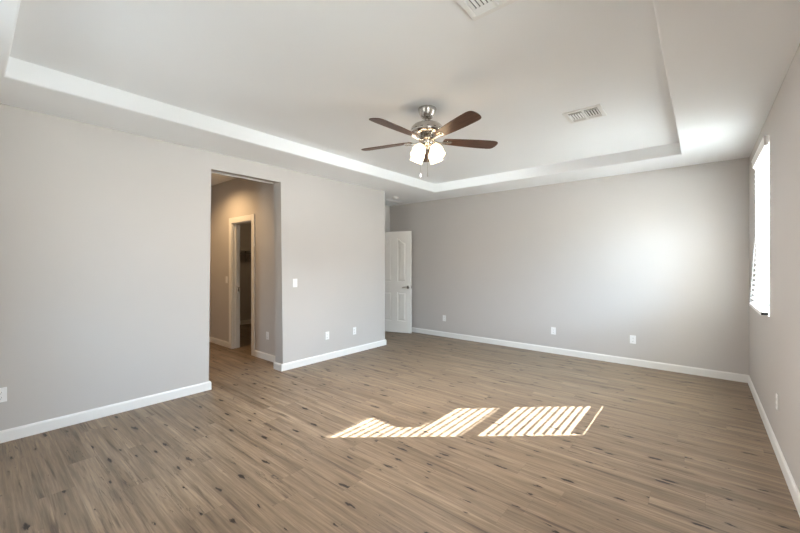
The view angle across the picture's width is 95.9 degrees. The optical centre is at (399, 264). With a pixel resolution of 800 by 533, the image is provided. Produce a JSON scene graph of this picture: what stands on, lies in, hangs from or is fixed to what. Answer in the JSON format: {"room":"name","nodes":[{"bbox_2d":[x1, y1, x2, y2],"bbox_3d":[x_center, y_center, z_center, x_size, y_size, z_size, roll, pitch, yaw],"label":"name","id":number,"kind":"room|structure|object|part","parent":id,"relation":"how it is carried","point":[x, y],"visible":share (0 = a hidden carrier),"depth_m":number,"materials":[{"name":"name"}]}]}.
{"room":"empty bedroom","nodes":[
{"label":"empty bedroom","id":0,"kind":"room"},
{"bbox_2d":[0,103,384,430],"bbox_3d":[-2.048,-0.003,4.384,0.170,2.860,5.380,0,0,40],"label":"wall","id":1,"kind":"structure","parent":0,"point":[105,233],"depth_m":3.54,"materials":[{"name":"paint"}]},
{"bbox_2d":[0,387,6,402],"bbox_3d":[-3.189,1.046,2.880,0.009,0.116,0.072,0,0,40],"label":"wall outlet","id":2,"kind":"object","parent":1,"relation":"attached to","point":[3,391],"visible":1,"depth_m":2.89,"materials":[{"name":"white plastic"}]},
{"bbox_2d":[0,381,210,442],"bbox_3d":[-2.944,1.379,3.313,0.196,0.096,2.248,0,0,40],"label":"baseboard","id":3,"kind":"structure","parent":1,"relation":"attached to","point":[23,431],"depth_m":3.33,"materials":[{"name":"paint"}]},
{"bbox_2d":[293,279,296,286],"bbox_3d":[-1.443,0.259,4.968,0.010,0.116,0.072,0,0,40],"label":"light switch","id":4,"kind":"object","parent":1,"relation":"attached to","point":[294,280],"visible":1,"depth_m":4.96,"materials":[{"name":"white plastic"}]},
{"bbox_2d":[325,332,328,339],"bbox_3d":[-1.086,1.068,5.395,0.009,0.116,0.072,0,0,40],"label":"wall outlet","id":5,"kind":"object","parent":1,"relation":"attached to","point":[326,333],"visible":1,"depth_m":5.38,"materials":[{"name":"white plastic"}]},
{"bbox_2d":[274,339,385,371],"bbox_3d":[-1.304,1.379,5.928,1.035,0.096,2.081,0,0,40],"label":"baseboard","id":6,"kind":"structure","parent":1,"relation":"attached to","point":[298,363],"depth_m":5.37,"materials":[{"name":"paint"}]},
{"bbox_2d":[210,238,210,336],"bbox_3d":[-4.208,-0.003,5.850,0.120,2.860,2.140,0,0,40],"label":"wall","id":7,"kind":"structure","parent":0,"point":[210,238],"depth_m":6.63,"materials":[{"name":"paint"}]},
{"bbox_2d":[211,178,274,355],"bbox_3d":[-3.091,-0.003,6.389,4.002,2.860,0.120,0,0,40],"label":"wall","id":8,"kind":"structure","parent":0,"point":[237,197],"depth_m":5.72,"materials":[{"name":"paint"}]},
{"bbox_2d":[209,337,228,347],"bbox_3d":[-3.877,1.379,5.573,0.743,0.096,2.140,0,0,40],"label":"baseboard","id":9,"kind":"structure","parent":8,"relation":"attached to","point":[212,339],"depth_m":6.37,"materials":[{"name":"paint"}]},
{"bbox_2d":[229,214,254,355],"bbox_3d":[-2.540,0.324,5.929,0.851,2.207,0.152,0,0,40],"label":"door frame","id":10,"kind":"structure","parent":8,"relation":"in","point":[234,223],"depth_m":6.10,"materials":[{"name":"paint"}]},
{"bbox_2d":[240,319,250,324],"bbox_3d":[-2.742,1.379,7.127,3.350,0.096,1.460,0,0,40],"label":"baseboard","id":11,"kind":"structure","parent":8,"relation":"attached to","point":[242,322],"depth_m":8.60,"materials":[{"name":"paint"}]},
{"bbox_2d":[254,350,274,361],"bbox_3d":[-1.927,1.379,5.330,0.858,0.096,0.013,0,0,40],"label":"baseboard","id":12,"kind":"structure","parent":8,"relation":"attached to","point":[259,354],"depth_m":5.41,"materials":[{"name":"paint"}]},
{"bbox_2d":[240,223,250,320],"bbox_3d":[-4.042,-0.003,8.278,0.120,2.860,1.560,0,0,40],"label":"wall","id":13,"kind":"structure","parent":0,"point":[245,229],"depth_m":8.61,"materials":[{"name":"paint"}]},
{"bbox_2d":[240,250,250,261],"bbox_3d":[-3.913,-0.193,8.105,0.300,0.269,1.420,0,0,40],"label":"closet shelf","id":14,"kind":"object","parent":13,"relation":"attached to","point":[245,252],"visible":0.14,"depth_m":8.52,"materials":[{"name":"paint"}]},
{"bbox_2d":[385,206,389,231],"bbox_3d":[-0.679,-0.003,7.576,0.120,2.860,1.275,0,0,40],"label":"wall","id":15,"kind":"structure","parent":0,"point":[387,208],"depth_m":7.97,"materials":[{"name":"paint"}]},
{"bbox_2d":[385,231,411,332],"bbox_3d":[-0.106,0.367,7.548,0.763,2.095,0.155,0,0,24],"label":"door","id":16,"kind":"structure","parent":15,"relation":"in","point":[398,245],"depth_m":7.50,"materials":[{"name":"paint"}]},
{"bbox_3d":[-0.252,-0.089,7.613,0.166,0.866,0.032,0,0,24],"label":"raised panel","id":17,"kind":"part","parent":16,"relation":"part of","materials":[{"name":"paint"}]},
{"bbox_3d":[-0.255,0.877,7.615,0.159,0.563,0.032,0,0,24],"label":"raised panel","id":18,"kind":"part","parent":16,"relation":"part of","materials":[{"name":"paint"}]},
{"bbox_3d":[0.044,-0.089,7.480,0.166,0.866,0.032,0,0,24],"label":"raised panel","id":19,"kind":"part","parent":16,"relation":"part of","materials":[{"name":"paint"}]},
{"bbox_3d":[0.047,0.877,7.478,0.159,0.563,0.032,0,0,24],"label":"raised panel","id":20,"kind":"part","parent":16,"relation":"part of","materials":[{"name":"paint"}]},
{"bbox_2d":[385,199,405,205],"bbox_3d":[-0.261,-1.277,7.516,0.500,0.014,0.620,0,0,40],"label":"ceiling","id":21,"kind":"structure","parent":0,"point":[387,202],"depth_m":7.56,"materials":[{"name":"paint"}]},
{"bbox_2d":[0,0,799,205],"bbox_3d":[-1.250,-1.493,4.658,9.107,0.120,6.825,0,0,40],"label":"ceiling","id":22,"kind":"structure","parent":0,"point":[312,73],"depth_m":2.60,"materials":[{"name":"paint"}]},
{"bbox_2d":[361,105,497,176],"bbox_3d":[0.273,-1.115,3.361,1.310,0.636,1.299,0,0,0],"label":"ceiling fan","id":23,"kind":"object","parent":22,"relation":"hanging from","point":[426,131],"visible":1,"depth_m":3.25,"materials":[{"name":"brown wood"}]},
{"bbox_3d":[-0.133,-1.141,3.503,0.534,0.006,0.142,0,11,25],"label":"blade","id":24,"kind":"part","parent":23,"relation":"part of","materials":[{"name":"brown wood"}]},
{"bbox_3d":[-0.034,-1.141,3.019,0.142,0.006,0.534,15,10,42],"label":"blade","id":25,"kind":"part","parent":23,"relation":"part of","materials":[{"name":"brown wood"}]},
{"bbox_3d":[0.173,-1.024,3.405,0.124,0.124,0.124,0,30,-45],"label":"lamp shade","id":26,"kind":"part","parent":23,"relation":"part of","materials":[{"name":"white glass"}]},
{"bbox_3d":[0.173,-1.024,3.251,0.124,0.124,0.124,0,-30,45],"label":"lamp shade","id":27,"kind":"part","parent":23,"relation":"part of","materials":[{"name":"white glass"}]},
{"bbox_3d":[0.297,-1.141,3.746,0.142,0.006,0.534,-11,-1,6],"label":"blade","id":28,"kind":"part","parent":23,"relation":"part of","materials":[{"name":"brown wood"}]},
{"bbox_3d":[0.327,-1.024,3.405,0.124,0.124,0.124,0,30,45],"label":"lamp shade","id":29,"kind":"part","parent":23,"relation":"part of","materials":[{"name":"white glass"}]},
{"bbox_3d":[0.327,-1.024,3.251,0.124,0.124,0.124,0,-30,-45],"label":"lamp shade","id":30,"kind":"part","parent":23,"relation":"part of","materials":[{"name":"white glass"}]},
{"bbox_3d":[0.457,-1.141,2.963,0.142,0.006,0.534,13,-6,-29],"label":"blade","id":31,"kind":"part","parent":23,"relation":"part of","materials":[{"name":"brown wood"}]},
{"bbox_3d":[0.661,-1.141,3.412,0.534,0.006,0.142,0,-11,-12],"label":"blade","id":32,"kind":"part","parent":23,"relation":"part of","materials":[{"name":"brown wood"}]},
{"bbox_2d":[455,0,517,20],"bbox_3d":[0.461,-1.428,1.896,0.322,0.010,0.310,0,0,40],"label":"ceiling vent","id":33,"kind":"object","parent":22,"relation":"in","point":[476,9],"visible":1,"depth_m":2.00,"materials":[{"name":"metal"}]},
{"bbox_2d":[562,104,606,123],"bbox_3d":[1.763,-1.428,3.446,0.322,0.010,0.310,0,0,40],"label":"ceiling vent","id":34,"kind":"object","parent":22,"relation":"in","point":[596,111],"visible":1,"depth_m":3.43,"materials":[{"name":"metal"}]},
{"bbox_2d":[0,323,799,532],"bbox_3d":[-1.250,1.487,4.658,9.107,0.120,6.825,0,0,40],"label":"floor","id":35,"kind":"structure","parent":0,"point":[414,432],"depth_m":2.69,"materials":[{"name":"wood"}]},
{"bbox_2d":[390,157,748,374],"bbox_3d":[2.058,-0.003,6.230,6.047,2.860,0.170,0,0,40],"label":"wall","id":36,"kind":"structure","parent":0,"point":[660,258],"depth_m":5.34,"materials":[{"name":"paint"}]},
{"bbox_2d":[551,327,555,334],"bbox_3d":[2.456,1.067,5.781,0.072,0.116,0.009,0,0,40],"label":"wall outlet","id":37,"kind":"object","parent":36,"relation":"attached to","point":[553,329],"visible":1,"depth_m":5.78,"materials":[{"name":"white plastic"}]},
{"bbox_2d":[412,327,747,382],"bbox_3d":[1.980,1.379,6.176,5.757,0.096,0.013,0,0,40],"label":"baseboard","id":38,"kind":"structure","parent":36,"relation":"attached to","point":[737,377],"depth_m":5.33,"materials":[{"name":"paint"}]},
{"bbox_2d":[630,335,635,343],"bbox_3d":[3.283,1.062,5.090,0.072,0.116,0.009,0,0,40],"label":"wall outlet","id":39,"kind":"object","parent":36,"relation":"attached to","point":[632,337],"visible":1,"depth_m":5.09,"materials":[{"name":"white plastic"}]},
{"bbox_2d":[749,44,799,492],"bbox_3d":[2.179,-0.003,1.792,0.170,2.860,6.825,0,0,40],"label":"wall","id":40,"kind":"structure","parent":0,"point":[774,339],"depth_m":2.58,"materials":[{"name":"paint"}]},
{"bbox_2d":[749,135,768,315],"bbox_3d":[3.421,-0.326,3.422,0.092,1.526,0.978,0,0,40],"label":"window blind","id":41,"kind":"object","parent":40,"relation":"attached to","point":[761,157],"visible":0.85,"depth_m":3.38,"materials":[{"name":"plastic"}]},
{"bbox_3d":[3.649,-0.317,3.695,0.092,1.453,0.002,0,0,40],"label":"ladder cord","id":42,"kind":"part","parent":41,"relation":"part of","materials":[{"name":"fabric"}]},
{"bbox_3d":[3.406,0.422,3.435,0.052,0.029,0.950,0,0,40],"label":"rail","id":43,"kind":"part","parent":41,"relation":"part of","materials":[{"name":"plastic"}]},
{"bbox_3d":[3.421,-0.317,3.422,0.092,1.453,0.002,0,0,40],"label":"ladder cord","id":44,"kind":"part","parent":41,"relation":"part of","materials":[{"name":"fabric"}]},
{"bbox_2d":[768,188,768,306],"bbox_3d":[3.522,-0.326,3.338,0.080,1.535,0.970,0,0,40],"label":"window","id":45,"kind":"structure","parent":40,"relation":"in","point":[768,188],"depth_m":3.71,"materials":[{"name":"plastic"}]},
{"bbox_2d":[748,375,799,516],"bbox_3d":[2.108,1.379,1.851,0.013,0.096,6.485,0,0,40],"label":"baseboard","id":46,"kind":"structure","parent":40,"relation":"attached to","point":[791,484],"depth_m":2.60,"materials":[{"name":"paint"}]},
{"bbox_2d":[776,393,777,410],"bbox_3d":[2.833,1.035,2.715,0.009,0.116,0.072,0,0,40],"label":"wall outlet","id":47,"kind":"object","parent":40,"relation":"attached to","point":[776,393],"visible":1,"depth_m":2.70,"materials":[{"name":"white plastic"}]}
]}

